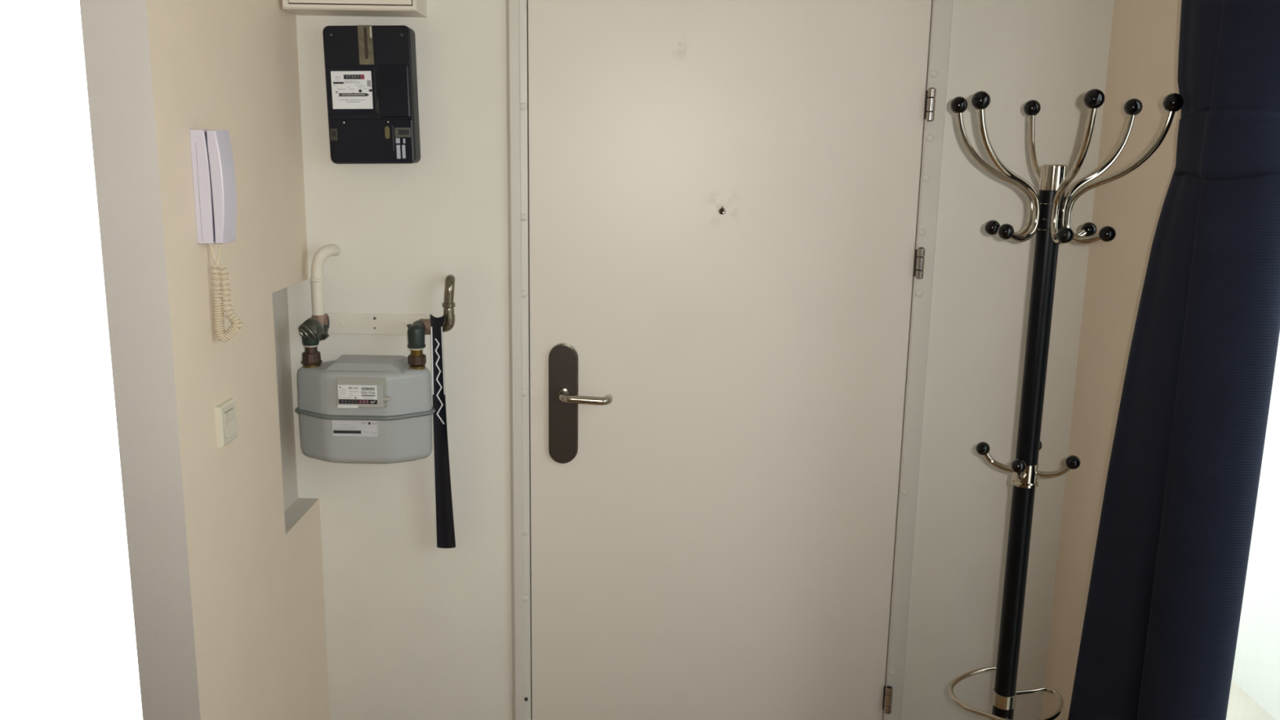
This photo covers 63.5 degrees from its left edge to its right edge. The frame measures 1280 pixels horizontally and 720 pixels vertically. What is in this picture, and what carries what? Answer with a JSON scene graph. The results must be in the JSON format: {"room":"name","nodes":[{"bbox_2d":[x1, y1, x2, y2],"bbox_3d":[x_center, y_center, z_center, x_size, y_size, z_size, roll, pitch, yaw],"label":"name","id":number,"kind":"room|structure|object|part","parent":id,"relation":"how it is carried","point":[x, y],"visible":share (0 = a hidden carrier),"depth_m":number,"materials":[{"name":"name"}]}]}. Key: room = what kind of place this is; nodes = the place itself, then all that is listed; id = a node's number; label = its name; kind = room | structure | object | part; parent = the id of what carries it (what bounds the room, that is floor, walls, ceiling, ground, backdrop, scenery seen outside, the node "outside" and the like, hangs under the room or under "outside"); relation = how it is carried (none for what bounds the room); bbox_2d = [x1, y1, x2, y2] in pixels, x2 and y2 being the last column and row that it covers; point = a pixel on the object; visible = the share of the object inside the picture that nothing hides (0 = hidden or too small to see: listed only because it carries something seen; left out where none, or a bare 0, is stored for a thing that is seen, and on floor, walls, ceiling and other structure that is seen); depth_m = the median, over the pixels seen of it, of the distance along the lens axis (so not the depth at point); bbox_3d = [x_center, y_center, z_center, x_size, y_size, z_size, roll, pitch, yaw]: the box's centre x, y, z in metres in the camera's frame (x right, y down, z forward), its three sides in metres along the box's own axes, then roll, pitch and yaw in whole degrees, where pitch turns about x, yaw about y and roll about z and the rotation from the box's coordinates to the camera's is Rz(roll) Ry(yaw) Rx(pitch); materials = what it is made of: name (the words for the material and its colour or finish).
{"room":"apartment entrance hall","nodes":[
{"label":"apartment entrance hall","id":0,"kind":"room"},
{"bbox_2d":[79,0,329,719],"bbox_3d":[-0.755,-0.042,1.895,0.094,2.500,0.655,1,12,0],"label":"wall","id":1,"kind":"structure","parent":0,"point":[225,554],"depth_m":1.69,"materials":[{"name":"beige paint"}]},
{"bbox_2d":[189,128,243,342],"bbox_3d":[-0.680,-0.197,1.675,0.051,0.344,0.062,1,12,0],"label":"handset","id":2,"kind":"object","parent":1,"relation":"attached to","point":[214,179],"visible":1,"depth_m":1.64,"materials":[{"name":"white plastic"}]},
{"bbox_3d":[-0.679,-0.093,1.701,0.047,0.130,0.017,1,12,0],"label":"coiled cord","id":3,"kind":"part","parent":2,"relation":"part of","materials":[{"name":"white plastic"}]},
{"bbox_2d":[214,397,237,448],"bbox_3d":[-0.704,0.107,1.765,0.014,0.071,0.068,1,12,0],"label":"light switch","id":4,"kind":"object","parent":1,"relation":"attached to","point":[225,412],"visible":1,"depth_m":1.75,"materials":[{"name":"beige plastic"}]},
{"bbox_2d":[281,0,426,17],"bbox_3d":[-0.558,-0.874,2.003,0.259,0.386,0.109,1,12,0],"label":"upper cabinet","id":5,"kind":"object","parent":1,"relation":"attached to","point":[376,8],"visible":1,"depth_m":1.99,"materials":[{"name":"white wood"}]},
{"bbox_3d":[-0.555,-0.862,1.953,0.236,0.360,0.006,1,12,0],"label":"cabinet door","id":6,"kind":"part","parent":5,"relation":"part of","materials":[{"name":"white wood"}]},
{"bbox_2d":[287,0,1114,719],"bbox_3d":[0.100,-0.114,2.314,1.814,2.500,0.200,1,12,0],"label":"wall","id":7,"kind":"structure","parent":0,"point":[416,629],"depth_m":2.23,"materials":[{"name":"white paint"}]},
{"bbox_2d":[323,25,420,164],"bbox_3d":[-0.544,-0.536,2.098,0.174,0.270,0.059,0,12,0],"label":"meter","id":8,"kind":"object","parent":7,"relation":"attached to","point":[371,70],"visible":1,"depth_m":2.07,"materials":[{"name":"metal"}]},
{"bbox_2d":[333,77,368,102],"bbox_3d":[-0.580,-0.542,2.071,0.069,0.050,0.001,0,12,0],"label":"print","id":9,"kind":"object","parent":8,"relation":"on","point":[344,89],"depth_m":2.07,"materials":[{"name":"grey paper"}]},
{"bbox_3d":[-0.580,-0.542,2.076,0.098,0.090,0.005,0,12,0],"label":"panel","id":10,"kind":"part","parent":8,"relation":"part of","materials":[{"name":"white plastic"}]},
{"bbox_3d":[-0.543,-0.554,2.069,0.008,0.012,0.001,0,12,0],"label":"printed panel","id":11,"kind":"part","parent":8,"relation":"part of","materials":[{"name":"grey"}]},
{"bbox_2d":[326,312,427,335],"bbox_3d":[-0.564,-0.077,2.218,0.216,0.044,0.010,1,12,0],"label":"mounting plate","id":12,"kind":"object","parent":7,"relation":"attached to","point":[340,323],"visible":0.96,"depth_m":2.21,"materials":[{"name":"paint"}]},
{"bbox_2d":[407,274,455,365],"bbox_3d":[-0.431,-0.087,2.161,0.070,0.179,0.145,12,16,43],"label":"pipe","id":13,"kind":"object","parent":7,"relation":"attached to","point":[416,332],"visible":0.86,"depth_m":2.14,"materials":[{"name":"silver metal"}]},
{"bbox_2d":[295,354,435,463],"bbox_3d":[-0.571,0.105,2.154,0.288,0.212,0.167,1,12,0],"label":"gas meter","id":14,"kind":"object","parent":13,"relation":"hanging from","point":[362,409],"visible":0.98,"depth_m":2.10,"materials":[{"name":"grey metal"}]},
{"bbox_2d":[302,363,320,368],"bbox_3d":[-0.677,0.008,2.132,0.035,0.012,0.035,1,12,0],"label":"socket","id":15,"kind":"object","parent":14,"relation":"attached to","point":[317,366],"depth_m":2.12,"materials":[{"name":"gold metal"}]},
{"bbox_2d":[298,244,341,364],"bbox_3d":[-0.664,-0.119,2.150,0.050,0.238,0.156,3,12,8],"label":"supply pipe","id":16,"kind":"object","parent":14,"relation":"attached to","point":[315,329],"visible":1,"depth_m":2.13,"materials":[{"name":"white metal"}]},
{"bbox_2d":[302,334,319,346],"bbox_3d":[-0.676,-0.049,2.120,0.035,0.036,0.035,1,12,0],"label":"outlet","id":17,"kind":"object","parent":16,"relation":"attached to","point":[307,340],"depth_m":2.11,"materials":[{"name":"metal"}]},
{"bbox_2d":[334,424,376,434],"bbox_3d":[-0.577,0.141,2.095,0.085,0.019,0.001,1,12,0],"label":"print","id":18,"kind":"object","parent":14,"relation":"on","point":[339,428],"depth_m":2.10,"materials":[{"name":"grey paper"}]},
{"bbox_2d":[408,364,425,369],"bbox_3d":[-0.460,0.011,2.132,0.033,0.012,0.033,1,12,0],"label":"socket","id":19,"kind":"object","parent":14,"relation":"attached to","point":[411,367],"depth_m":2.12,"materials":[{"name":"gold metal"}]},
{"bbox_2d":[409,347,423,350],"bbox_3d":[-0.459,-0.024,2.124,0.029,0.004,0.029,10,14,37],"label":"washer","id":20,"kind":"object","parent":13,"relation":"in","point":[411,348],"depth_m":2.11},
{"bbox_2d":[430,314,455,548],"bbox_3d":[-0.422,0.161,2.204,0.041,0.534,0.060,1,12,0],"label":"shoehorn","id":21,"kind":"object","parent":13,"relation":"hanging from","point":[446,539],"visible":0.99,"depth_m":2.21,"materials":[{"name":"black plastic"}]},
{"bbox_2d":[442,302,455,315],"bbox_3d":[-0.399,-0.103,2.159,0.027,0.036,0.027,1,12,0],"label":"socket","id":22,"kind":"object","parent":13,"relation":"attached to","point":[448,309],"depth_m":2.15,"materials":[{"name":"silver metal"}]},
{"bbox_2d":[505,0,952,719],"bbox_3d":[0.167,0.117,2.242,0.903,2.080,0.122,1,12,0],"label":"door","id":23,"kind":"structure","parent":7,"relation":"in","point":[722,214],"depth_m":2.22,"materials":[{"name":"grey paint"}]},
{"bbox_3d":[-0.167,0.097,2.240,0.061,0.263,0.010,1,12,0],"label":"handle plate","id":24,"kind":"part","parent":23,"relation":"part of","materials":[{"name":"brown metal"}]},
{"bbox_3d":[-0.116,0.081,2.202,0.115,0.022,0.057,1,12,0],"label":"lever handle","id":25,"kind":"part","parent":23,"relation":"part of","materials":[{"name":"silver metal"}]},
{"bbox_2d":[1040,0,1181,719],"bbox_3d":[0.970,0.319,0.261,0.060,2.500,4.390,1,12,0],"label":"wall","id":26,"kind":"structure","parent":0,"point":[1144,53],"depth_m":2.08,"materials":[{"name":"beige paint"}]},
{"bbox_2d":[1226,680,1275,719],"bbox_3d":[1.627,1.587,1.951,1.295,0.160,5.600,1,12,0],"label":"floor","id":27,"kind":"structure","parent":0,"point":[1241,706],"depth_m":3.53,"materials":[{"name":"concrete"}]},
{"bbox_2d":[1231,333,1279,719],"bbox_3d":[2.212,0.803,1.789,0.150,1.460,5.600,1,12,0],"label":"wall","id":28,"kind":"structure","parent":0,"point":[1256,665],"depth_m":3.53,"materials":[{"name":"white paint"}]},
{"bbox_3d":[-0.723,1.556,0.569,3.405,0.100,4.490,1,12,0],"label":"floor","id":29,"kind":"structure","parent":0,"visible":0},
{"bbox_2d":[948,88,1183,719],"bbox_3d":[0.657,0.408,1.816,0.324,1.694,0.352,1,12,0],"label":"coat stand","id":30,"kind":"object","parent":29,"relation":"on","point":[1050,211],"visible":1,"depth_m":1.72,"materials":[{"name":"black metal"}]},
{"bbox_3d":[0.591,-0.314,1.726,0.146,0.219,0.011,9,14,35],"label":"hook arm","id":31,"kind":"part","parent":30,"relation":"part of","materials":[{"name":"silver metal"}]},
{"bbox_3d":[0.582,-0.295,1.632,0.134,0.219,0.068,1,12,0],"label":"hook arm","id":32,"kind":"part","parent":30,"relation":"part of","materials":[{"name":"silver metal"}]},
{"bbox_3d":[0.678,-0.321,1.765,0.011,0.219,0.146,2,12,5],"label":"hook arm","id":33,"kind":"part","parent":30,"relation":"part of","materials":[{"name":"silver metal"}]},
{"bbox_3d":[0.660,-0.283,1.578,0.011,0.219,0.146,2,12,5],"label":"hook arm","id":34,"kind":"part","parent":30,"relation":"part of","materials":[{"name":"silver metal"}]},
{"bbox_3d":[0.756,-0.308,1.710,0.146,0.219,0.011,-4,13,-24],"label":"hook arm","id":35,"kind":"part","parent":30,"relation":"part of","materials":[{"name":"silver metal"}]},
{"bbox_3d":[0.747,-0.289,1.617,0.146,0.219,0.011,9,14,35],"label":"hook arm","id":36,"kind":"part","parent":30,"relation":"part of","materials":[{"name":"silver metal"}]},
{"bbox_3d":[-0.682,-0.992,0.050,3.405,0.100,4.490,1,12,0],"label":"ceiling","id":37,"kind":"structure","parent":0,"visible":0},
{"bbox_2d":[1067,0,1279,719],"bbox_3d":[0.857,0.036,1.593,0.152,2.478,0.248,-5,13,-26],"label":"curtain","id":38,"kind":"object","parent":37,"relation":"hanging from","point":[1160,632],"visible":0.99,"depth_m":1.54,"materials":[{"name":"blue fabric"}]},
{"bbox_2d":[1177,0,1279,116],"bbox_3d":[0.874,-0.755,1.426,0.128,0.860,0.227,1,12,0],"label":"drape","id":39,"kind":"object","parent":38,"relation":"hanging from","point":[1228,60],"depth_m":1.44,"materials":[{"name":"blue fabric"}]}
]}

